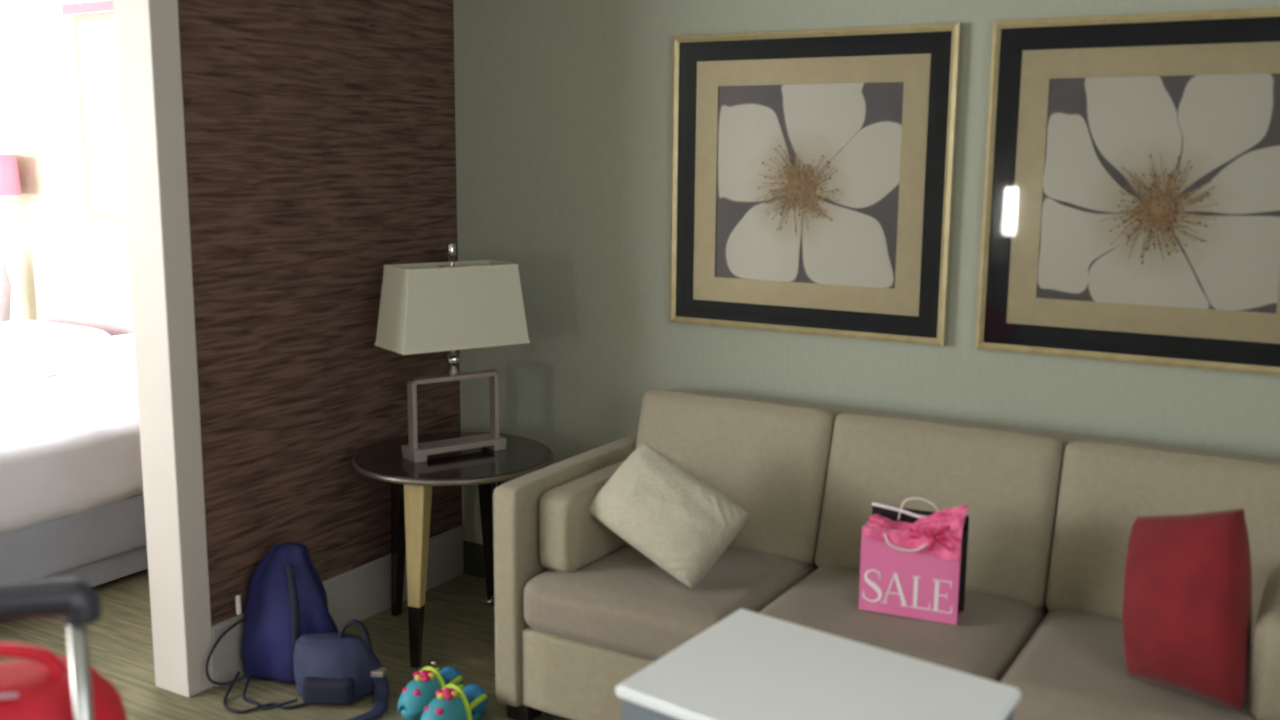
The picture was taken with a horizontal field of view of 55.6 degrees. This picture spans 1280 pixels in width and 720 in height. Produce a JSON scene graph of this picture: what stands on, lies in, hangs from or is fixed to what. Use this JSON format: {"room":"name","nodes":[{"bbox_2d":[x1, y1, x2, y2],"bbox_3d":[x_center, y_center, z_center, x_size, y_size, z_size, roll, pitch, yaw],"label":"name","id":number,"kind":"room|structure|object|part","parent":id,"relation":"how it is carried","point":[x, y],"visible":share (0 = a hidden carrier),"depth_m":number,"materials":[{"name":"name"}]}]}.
{"room":"hotel room","nodes":[
{"label":"hotel room","id":0,"kind":"room"},
{"bbox_2d":[0,569,570,719],"bbox_3d":[-2.076,1.131,2.492,8.900,0.100,5.000,6,11,30],"label":"floor","id":1,"kind":"structure","parent":0,"point":[459,626],"depth_m":3.68,"materials":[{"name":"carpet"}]},
{"bbox_2d":[0,579,126,719],"bbox_3d":[-0.908,0.738,1.632,0.432,0.984,0.316,-4,11,-24],"label":"suitcase","id":2,"kind":"object","parent":1,"relation":"on","point":[43,684],"visible":1,"depth_m":1.54,"materials":[{"name":"red plastic"}]},
{"bbox_3d":[-0.854,0.428,1.533,0.128,0.009,0.012,-2,10,-13],"label":"zip pull","id":3,"kind":"part","parent":2,"relation":"part of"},
{"bbox_3d":[-0.898,0.405,1.573,0.275,0.064,0.050,-4,11,-24],"label":"carry handle","id":4,"kind":"part","parent":2,"relation":"part of","materials":[{"name":"red plastic"}]},
{"bbox_2d":[0,231,147,586],"bbox_3d":[-2.503,0.205,4.218,1.611,1.140,2.020,6,11,30],"label":"bed","id":5,"kind":"object","parent":1,"relation":"on","point":[72,494],"visible":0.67,"depth_m":4.19,"materials":[{"name":"white fabric"}]},
{"bbox_2d":[0,320,110,377],"bbox_3d":[-2.512,-0.041,5.006,0.660,0.200,0.400,6,11,30],"label":"pillow","id":6,"kind":"object","parent":5,"relation":"on","point":[28,348],"depth_m":4.77,"materials":[{"name":"white fabric"}]},
{"bbox_2d":[0,374,143,533],"bbox_3d":[-2.567,0.330,4.230,1.512,0.365,1.940,6,11,30],"label":"duvet","id":7,"kind":"object","parent":5,"relation":"on","point":[71,462],"depth_m":4.04,"materials":[{"name":"white fabric"}]},
{"bbox_3d":[-1.993,0.070,5.041,1.580,1.140,0.065,6,11,30],"label":"headboard","id":8,"kind":"part","parent":5,"relation":"part of","materials":[{"name":"plastic"}]},
{"bbox_2d":[55,333,136,394],"bbox_3d":[-1.875,0.028,4.637,0.660,0.200,0.400,6,11,30],"label":"pillow","id":9,"kind":"object","parent":5,"relation":"on","point":[106,365],"depth_m":4.51,"materials":[{"name":"white fabric"}]},
{"bbox_2d":[205,542,338,713],"bbox_3d":[-1.034,0.734,3.405,0.326,0.394,0.346,2,10,6],"label":"backpack","id":10,"kind":"object","parent":1,"relation":"on","point":[286,599],"visible":0.88,"depth_m":3.43,"materials":[{"name":"blue fabric"}]},
{"bbox_3d":[-1.151,0.815,3.385,0.125,0.168,0.064,-6,11,-32],"label":"cord","id":11,"kind":"part","parent":10,"relation":"part of","materials":[{"name":"blue fabric"}]},
{"bbox_3d":[-1.027,0.921,3.349,0.254,0.044,0.175,2,10,6],"label":"cord","id":12,"kind":"part","parent":10,"relation":"part of","materials":[{"name":"blue fabric"}]},
{"bbox_3d":[-1.039,0.927,3.345,0.207,0.034,0.074,7,12,33],"label":"cord","id":13,"kind":"part","parent":10,"relation":"part of","materials":[{"name":"blue fabric"}]},
{"bbox_2d":[293,619,388,719],"bbox_3d":[-0.812,0.834,3.334,0.309,0.219,0.208,8,12,38],"label":"shoulder bag","id":14,"kind":"object","parent":1,"relation":"on","point":[340,668],"visible":1,"depth_m":3.33,"materials":[{"name":"blue fabric"}]},
{"bbox_2d":[398,666,463,719],"bbox_3d":[-0.570,0.893,3.318,0.137,0.116,0.206,8,12,37],"label":"slipper","id":15,"kind":"object","parent":1,"relation":"on","point":[421,690],"visible":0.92,"depth_m":3.26,"materials":[{"name":"teal fabric"}]},
{"bbox_2d":[413,669,435,681],"bbox_3d":[-0.585,0.853,3.291,0.057,0.023,0.061,8,12,37],"label":"flower","id":16,"kind":"object","parent":15,"relation":"on","point":[424,675],"depth_m":3.28,"materials":[{"name":"pink fabric"}]},
{"bbox_2d":[429,660,437,667],"bbox_3d":[-0.607,0.895,3.575,0.025,0.026,0.026,6,11,30],"label":"ball","id":17,"kind":"object","parent":1,"relation":"on","point":[433,663],"visible":0.8,"depth_m":3.57,"materials":[{"name":"silver metal"}]},
{"bbox_2d":[352,432,552,667],"bbox_3d":[-0.575,0.577,3.786,0.610,0.587,0.610,6,11,30],"label":"end table","id":18,"kind":"object","parent":1,"relation":"on","point":[412,483],"visible":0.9,"depth_m":3.61,"materials":[{"name":"black wood"}]},
{"bbox_3d":[-0.775,0.562,3.924,0.077,0.567,0.054,7,12,34],"label":"leg","id":19,"kind":"part","parent":18,"relation":"part of","materials":[{"name":"black wood"}]},
{"bbox_3d":[-0.659,0.813,3.578,0.041,0.187,0.041,4,10,18],"label":"leg","id":20,"kind":"part","parent":18,"relation":"part of","materials":[{"name":"black wood"}]},
{"bbox_3d":[-0.649,0.532,3.554,0.068,0.378,0.072,4,10,18],"label":"leg","id":21,"kind":"part","parent":18,"relation":"part of","materials":[{"name":"beige wood"}]},
{"bbox_2d":[375,243,529,462],"bbox_3d":[-0.568,-0.032,3.687,0.416,0.647,0.208,-6,12,-35],"label":"table lamp","id":22,"kind":"object","parent":18,"relation":"on","point":[452,306],"visible":1,"depth_m":3.61,"materials":[{"name":"white fabric"}]},
{"bbox_3d":[-0.566,-0.167,3.664,0.413,0.240,0.205,-6,12,-35],"label":"lamp shade","id":23,"kind":"part","parent":22,"relation":"part of","materials":[{"name":"white fabric"}]},
{"bbox_3d":[-0.569,0.152,3.718,0.290,0.215,0.040,-6,12,-35],"label":"frame","id":24,"kind":"part","parent":22,"relation":"part of","materials":[{"name":"silver metal"}]},
{"bbox_3d":[-0.502,0.549,4.015,0.054,0.567,0.077,4,10,17],"label":"leg","id":25,"kind":"part","parent":18,"relation":"part of","materials":[{"name":"black wood"}]},
{"bbox_3d":[-0.386,0.613,3.647,0.073,0.563,0.050,8,12,36],"label":"leg","id":26,"kind":"part","parent":18,"relation":"part of","materials":[{"name":"wood"}]},
{"bbox_2d":[420,684,487,719],"bbox_3d":[-0.491,0.913,3.209,0.137,0.116,0.206,8,12,39],"label":"slipper","id":27,"kind":"object","parent":1,"relation":"on","point":[452,702],"visible":1,"depth_m":3.17,"materials":[{"name":"teal fabric"}]},
{"bbox_2d":[436,687,458,699],"bbox_3d":[-0.506,0.872,3.183,0.057,0.023,0.061,8,12,39],"label":"flower","id":28,"kind":"object","parent":27,"relation":"on","point":[446,693],"depth_m":3.17,"materials":[{"name":"pink fabric"}]},
{"bbox_2d":[485,598,493,605],"bbox_3d":[-0.504,0.811,4.071,0.027,0.028,0.028,6,11,30],"label":"ball","id":29,"kind":"object","parent":1,"relation":"on","point":[489,601],"visible":1,"depth_m":4.06,"materials":[{"name":"silver metal"}]},
{"bbox_2d":[615,609,1020,719],"bbox_3d":[0.291,0.851,2.019,0.605,0.650,0.422,8,12,38],"label":"coffee table","id":30,"kind":"object","parent":1,"relation":"on","point":[748,665],"visible":1,"depth_m":1.98,"materials":[{"name":"white laminate"}]},
{"bbox_2d":[493,388,1279,719],"bbox_3d":[0.676,0.598,3.045,1.996,0.811,0.858,6,11,30],"label":"sofa","id":31,"kind":"object","parent":1,"relation":"on","point":[580,611],"visible":0.71,"depth_m":3.05,"materials":[{"name":"beige fabric"}]},
{"bbox_3d":[-0.141,0.569,3.537,0.091,0.606,0.844,6,11,30],"label":"arm","id":32,"kind":"part","parent":31,"relation":"part of","materials":[{"name":"beige fabric"}]},
{"bbox_2d":[539,461,627,572],"bbox_3d":[-0.114,0.424,3.344,0.131,0.218,0.452,6,11,30],"label":"cushion","id":33,"kind":"object","parent":31,"relation":"on","point":[571,540],"depth_m":3.18,"materials":[{"name":"beige fabric"}]},
{"bbox_3d":[0.681,0.838,3.097,1.830,0.220,0.828,6,11,30],"label":"seat","id":34,"kind":"part","parent":31,"relation":"part of","materials":[{"name":"beige fabric"}]},
{"bbox_2d":[589,443,748,588],"bbox_3d":[0.069,0.396,3.134,0.411,0.312,0.210,6,11,30],"label":"throw pillow","id":35,"kind":"object","parent":31,"relation":"on","point":[681,523],"visible":1,"depth_m":3.07,"materials":[{"name":"beige fabric"}]},
{"bbox_2d":[524,543,818,660],"bbox_3d":[0.101,0.620,3.272,0.603,0.166,0.654,6,11,30],"label":"seat cushion","id":36,"kind":"object","parent":31,"relation":"on","point":[617,604],"depth_m":3.08,"materials":[{"name":"beige fabric"}]},
{"bbox_2d":[635,390,837,564],"bbox_3d":[0.268,0.333,3.505,0.603,0.449,0.268,6,11,30],"label":"cushion","id":37,"kind":"object","parent":31,"relation":"on","point":[771,459],"depth_m":3.37,"materials":[{"name":"beige fabric"}]},
{"bbox_2d":[759,565,1047,682],"bbox_3d":[0.624,0.676,2.969,0.603,0.166,0.654,6,11,30],"label":"seat cushion","id":38,"kind":"object","parent":31,"relation":"on","point":[994,627],"depth_m":2.86,"materials":[{"name":"beige fabric"}]},
{"bbox_2d":[859,497,969,624],"bbox_3d":[0.648,0.469,2.881,0.235,0.272,0.130,5,11,24],"label":"gift bag","id":39,"kind":"object","parent":31,"relation":"on","point":[913,563],"visible":1,"depth_m":2.86,"materials":[{"name":"pink paper"}]},
{"bbox_3d":[0.619,0.428,2.827,0.107,0.034,0.013,6,11,27],"label":"handle","id":40,"kind":"part","parent":39,"relation":"part of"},
{"bbox_3d":[0.673,0.361,2.919,0.105,0.062,0.009,5,11,24],"label":"handle","id":41,"kind":"part","parent":39,"relation":"part of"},
{"bbox_3d":[0.673,0.477,2.942,0.232,0.235,0.002,5,11,24],"label":"panel","id":42,"kind":"part","parent":39,"relation":"part of","materials":[{"name":"pink paper"}]},
{"bbox_2d":[815,413,1066,608],"bbox_3d":[0.790,0.388,3.202,0.603,0.448,0.268,6,11,30],"label":"cushion","id":43,"kind":"object","parent":31,"relation":"on","point":[1012,481],"depth_m":3.10,"materials":[{"name":"beige fabric"}]},
{"bbox_3d":[0.869,0.459,3.350,1.830,0.585,0.100,6,11,30],"label":"frame","id":44,"kind":"part","parent":31,"relation":"part of","materials":[{"name":"beige fabric"}]},
{"bbox_2d":[999,610,1256,719],"bbox_3d":[1.146,0.731,2.666,0.603,0.166,0.654,6,11,30],"label":"seat cushion","id":45,"kind":"object","parent":31,"relation":"on","point":[1063,664],"depth_m":2.55,"materials":[{"name":"beige fabric"}]},
{"bbox_2d":[1046,441,1279,643],"bbox_3d":[1.312,0.444,2.899,0.603,0.448,0.268,6,11,30],"label":"cushion","id":46,"kind":"object","parent":31,"relation":"on","point":[1098,489],"depth_m":2.90,"materials":[{"name":"beige fabric"}]},
{"bbox_2d":[1122,509,1251,710],"bbox_3d":[1.121,0.481,2.487,0.254,0.379,0.258,6,11,30],"label":"throw pillow","id":47,"kind":"object","parent":31,"relation":"on","point":[1187,611],"visible":1,"depth_m":2.41,"materials":[{"name":"red fabric"}]},
{"bbox_2d":[1249,564,1279,719],"bbox_3d":[1.343,0.580,2.498,0.131,0.218,0.452,6,11,30],"label":"cushion","id":48,"kind":"object","parent":31,"relation":"on","point":[1264,668],"depth_m":2.34,"materials":[{"name":"beige fabric"}]},
{"bbox_3d":[-3.034,0.269,5.425,0.480,0.600,0.486,6,11,30],"label":"nightstand","id":49,"kind":"object","parent":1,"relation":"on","visible":0},
{"bbox_2d":[0,155,21,321],"bbox_3d":[-2.840,-0.459,5.334,0.260,0.870,0.260,6,11,30],"label":"table lamp","id":50,"kind":"object","parent":49,"relation":"on","point":[10,184],"visible":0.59,"depth_m":5.28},
{"bbox_3d":[-2.837,-0.804,5.275,0.260,0.170,0.260,6,11,30],"label":"lamp shade","id":51,"kind":"part","parent":50,"relation":"part of","materials":[{"name":"pink fabric"}]},
{"bbox_2d":[177,0,461,625],"bbox_3d":[-0.967,-0.361,3.748,0.120,2.440,1.120,6,11,30],"label":"wall partition","id":52,"kind":"structure","parent":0,"point":[320,135],"depth_m":3.62,"materials":[{"name":"brown wood"}]},
{"bbox_2d":[113,0,213,696],"bbox_3d":[-1.280,-0.277,3.236,0.142,2.440,0.090,6,11,30],"label":"pillar","id":53,"kind":"structure","parent":52,"relation":"attached to","point":[147,40],"depth_m":3.23,"materials":[{"name":"beige paint"}]},
{"bbox_2d":[211,525,464,686],"bbox_3d":[-0.919,0.760,3.904,0.012,0.178,1.120,6,11,30],"label":"baseboard","id":54,"kind":"structure","parent":52,"relation":"attached to","point":[361,592],"depth_m":3.93,"materials":[{"name":"grey paint"}]},
{"bbox_2d":[0,0,1279,543],"bbox_3d":[-0.821,-0.465,4.361,8.900,2.440,0.100,6,11,30],"label":"wall","id":55,"kind":"structure","parent":0,"point":[563,108],"depth_m":3.84,"materials":[{"name":"green paint"}]},
{"bbox_2d":[62,1,112,14],"bbox_3d":[-1.831,-1.397,4.729,1.300,0.038,0.038,6,11,30],"label":"valance","id":56,"kind":"object","parent":55,"relation":"attached to","point":[104,6],"visible":0.43,"depth_m":4.96,"materials":[{"name":"pink fabric"}]},
{"bbox_2d":[73,12,126,221],"bbox_3d":[-1.805,-0.966,4.843,1.270,0.850,0.060,6,11,30],"label":"window","id":57,"kind":"structure","parent":55,"relation":"in","point":[95,45],"depth_m":5.12,"materials":[{"name":"white glass"}]},
{"bbox_2d":[463,541,485,578],"bbox_3d":[1.170,0.904,3.330,4.188,0.120,0.012,6,11,30],"label":"baseboard","id":58,"kind":"structure","parent":55,"relation":"attached to","point":[473,555],"depth_m":4.35,"materials":[{"name":"black"}]},
{"bbox_2d":[669,23,961,345],"bbox_3d":[0.473,-0.505,3.501,0.865,0.865,0.033,6,11,30],"label":"picture frame","id":59,"kind":"object","parent":55,"relation":"attached to","point":[813,171],"visible":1,"depth_m":3.48,"materials":[{"name":"beige metal"}]},
{"bbox_2d":[715,82,903,288],"bbox_3d":[0.476,-0.508,3.506,0.575,0.582,0.014,6,11,30],"label":"print","id":60,"kind":"object","parent":59,"relation":"attached to","point":[809,176],"depth_m":3.50,"materials":[{"name":"white paper"}]},
{"bbox_2d":[975,7,1279,375],"bbox_3d":[1.294,-0.418,3.025,0.865,0.865,0.033,6,11,30],"label":"picture frame","id":61,"kind":"object","parent":55,"relation":"attached to","point":[1131,202],"visible":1,"depth_m":3.05,"materials":[{"name":"beige metal"}]},
{"bbox_2d":[1036,73,1279,312],"bbox_3d":[1.297,-0.420,3.030,0.575,0.582,0.014,6,11,30],"label":"print","id":62,"kind":"object","parent":61,"relation":"attached to","point":[1156,192],"depth_m":3.03,"materials":[{"name":"white paper"}]}
]}

